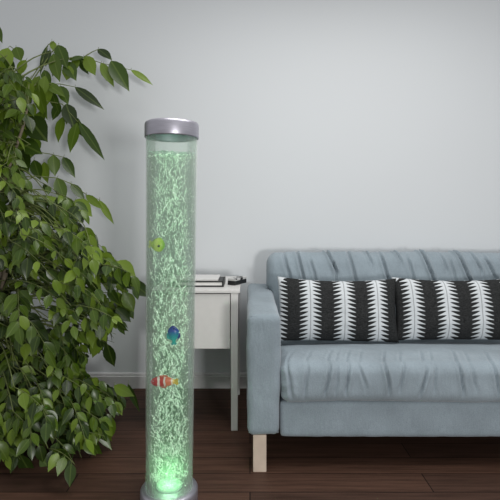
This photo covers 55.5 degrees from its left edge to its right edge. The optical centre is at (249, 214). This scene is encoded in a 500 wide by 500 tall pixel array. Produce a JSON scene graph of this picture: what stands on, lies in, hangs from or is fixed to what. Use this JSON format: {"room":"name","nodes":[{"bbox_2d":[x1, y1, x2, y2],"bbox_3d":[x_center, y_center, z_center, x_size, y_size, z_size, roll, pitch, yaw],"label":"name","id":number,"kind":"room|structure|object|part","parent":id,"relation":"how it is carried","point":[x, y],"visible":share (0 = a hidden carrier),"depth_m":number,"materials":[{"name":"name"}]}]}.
{"room":"living room","nodes":[
{"label":"living room","id":0,"kind":"room"},
{"bbox_2d":[0,0,499,371],"bbox_3d":[0.200,-0.370,2.750,6.800,2.700,0.100,0,0,0],"label":"wall","id":1,"kind":"structure","parent":0,"point":[332,125],"depth_m":2.70,"materials":[{"name":"paint"}]},
{"bbox_2d":[34,372,246,387],"bbox_3d":[0.200,0.937,2.692,6.800,0.086,0.016,0,0,0],"label":"baseboard","id":2,"kind":"structure","parent":1,"relation":"attached to","point":[136,379],"depth_m":2.68,"materials":[{"name":"paint"}]},
{"bbox_2d":[0,388,499,499],"bbox_3d":[0.200,1.005,0.100,6.800,0.050,5.400,0,0,0],"label":"floor","id":3,"kind":"structure","parent":0,"point":[297,467],"depth_m":1.85,"materials":[{"name":"brown wood"}]},
{"bbox_2d":[0,28,151,486],"bbox_3d":[-1.103,0.037,2.115,1.380,2.033,1.008,0,0,0],"label":"fig tree","id":4,"kind":"object","parent":3,"relation":"on","point":[75,413],"visible":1,"depth_m":1.98,"materials":[{"name":"green plant"}]},
{"bbox_2d":[140,118,198,499],"bbox_3d":[-0.275,0.331,1.621,0.196,1.300,0.194,0,0,-37],"label":"lamp","id":5,"kind":"object","parent":3,"relation":"on","point":[173,485],"visible":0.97,"depth_m":1.60,"materials":[{"name":"green glass"}]},
{"bbox_2d":[148,238,164,251],"bbox_3d":[-0.310,0.100,1.587,0.055,0.049,0.026,0,0,25],"label":"fish","id":6,"kind":"object","parent":5,"relation":"in","point":[157,244],"visible":1,"depth_m":1.58},
{"bbox_2d":[151,375,178,387],"bbox_3d":[-0.281,0.549,1.568,0.092,0.043,0.020,0,0,0],"label":"fish","id":7,"kind":"object","parent":5,"relation":"in","point":[162,381],"visible":1,"depth_m":1.56},
{"bbox_2d":[167,326,180,344],"bbox_3d":[-0.252,0.396,1.562,0.046,0.064,0.020,0,0,6],"label":"fish","id":8,"kind":"object","parent":5,"relation":"in","point":[173,333],"visible":1,"depth_m":1.56},
{"bbox_2d":[150,276,240,430],"bbox_3d":[-0.248,0.660,2.389,0.405,0.640,0.501,0,0,0],"label":"side table","id":9,"kind":"object","parent":3,"relation":"on","point":[215,314],"visible":0.68,"depth_m":2.16,"materials":[{"name":"white paint"}]},
{"bbox_3d":[-0.428,0.667,2.172,0.034,0.626,0.034,0,0,0],"label":"leg","id":10,"kind":"part","parent":9,"relation":"part of","materials":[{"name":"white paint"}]},
{"bbox_3d":[-0.428,0.667,2.603,0.034,0.626,0.034,0,0,0],"label":"leg","id":11,"kind":"part","parent":9,"relation":"part of","materials":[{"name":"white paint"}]},
{"bbox_3d":[-0.249,0.483,2.168,0.317,0.250,0.018,0,0,0],"label":"drawer","id":12,"kind":"part","parent":9,"relation":"part of","materials":[{"name":"white paint"}]},
{"bbox_2d":[173,277,225,286],"bbox_3d":[-0.243,0.326,2.325,0.238,0.027,0.170,0,0,0],"label":"book","id":13,"kind":"object","parent":9,"relation":"on","point":[221,281],"visible":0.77,"depth_m":2.24,"materials":[{"name":"paper"}]},
{"bbox_2d":[166,275,219,280],"bbox_3d":[-0.274,0.308,2.342,0.244,0.006,0.186,0,0,0],"label":"magazine","id":14,"kind":"object","parent":13,"relation":"on","point":[198,277],"visible":0.77,"depth_m":2.28,"materials":[{"name":"paper"}]},
{"bbox_3d":[-0.071,0.667,2.172,0.034,0.626,0.034,0,0,0],"label":"leg","id":15,"kind":"part","parent":9,"relation":"part of","materials":[{"name":"white paint"}]},
{"bbox_2d":[228,276,246,284],"bbox_3d":[-0.062,0.324,2.346,0.044,0.031,0.112,0,0,30],"label":"box","id":16,"kind":"object","parent":9,"relation":"on","point":[237,280],"visible":1,"depth_m":2.31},
{"bbox_3d":[-0.062,0.314,2.347,0.044,0.011,0.110,0,0,30],"label":"lid","id":17,"kind":"part","parent":16,"relation":"part of","materials":[{"name":"white"}]},
{"bbox_3d":[-0.068,0.481,2.388,0.016,0.254,0.397,0,0,0],"label":"panel","id":18,"kind":"part","parent":9,"relation":"part of","materials":[{"name":"white paint"}]},
{"bbox_3d":[-0.071,0.667,2.603,0.034,0.626,0.034,0,0,0],"label":"leg","id":19,"kind":"part","parent":9,"relation":"part of","materials":[{"name":"white paint"}]},
{"bbox_2d":[246,249,499,471],"bbox_3d":[0.985,0.580,2.206,2.005,0.800,0.874,0,0,0],"label":"sofa","id":20,"kind":"object","parent":3,"relation":"on","point":[405,388],"visible":0.66,"depth_m":1.82,"materials":[{"name":"blue fabric"}]},
{"bbox_3d":[0.037,0.909,1.834,0.051,0.142,0.051,0,0,0],"label":"leg","id":21,"kind":"part","parent":20,"relation":"part of","materials":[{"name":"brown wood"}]},
{"bbox_3d":[0.051,0.611,2.220,0.136,0.469,0.846,0,0,0],"label":"armrest","id":22,"kind":"part","parent":20,"relation":"part of","materials":[{"name":"blue fabric"}]},
{"bbox_2d":[277,276,398,342],"bbox_3d":[0.404,0.435,2.195,0.562,0.295,0.141,0,0,-3],"label":"pillow","id":23,"kind":"object","parent":20,"relation":"on","point":[309,310],"visible":1,"depth_m":2.15,"materials":[{"name":"fabric"}]},
{"bbox_2d":[266,249,499,312],"bbox_3d":[0.982,0.402,2.455,1.796,0.443,0.187,0,0,0],"label":"cushion","id":24,"kind":"object","parent":20,"relation":"on","point":[454,265],"depth_m":2.41,"materials":[{"name":"blue fabric"}]},
{"bbox_3d":[0.986,0.784,2.214,1.749,0.145,0.796,0,0,0],"label":"seat","id":25,"kind":"part","parent":20,"relation":"part of","materials":[{"name":"blue fabric"}]},
{"bbox_2d":[280,340,499,402],"bbox_3d":[0.989,0.634,2.116,1.750,0.171,0.695,0,0,0],"label":"seat cushion","id":26,"kind":"object","parent":20,"relation":"on","point":[405,371],"depth_m":1.80,"materials":[{"name":"blue fabric"}]},
{"bbox_2d":[392,277,499,339],"bbox_3d":[0.968,0.435,2.212,0.601,0.285,0.138,0,0,-1],"label":"pillow","id":27,"kind":"object","parent":20,"relation":"on","point":[425,309],"visible":1,"depth_m":2.16,"materials":[{"name":"fabric"}]}
]}

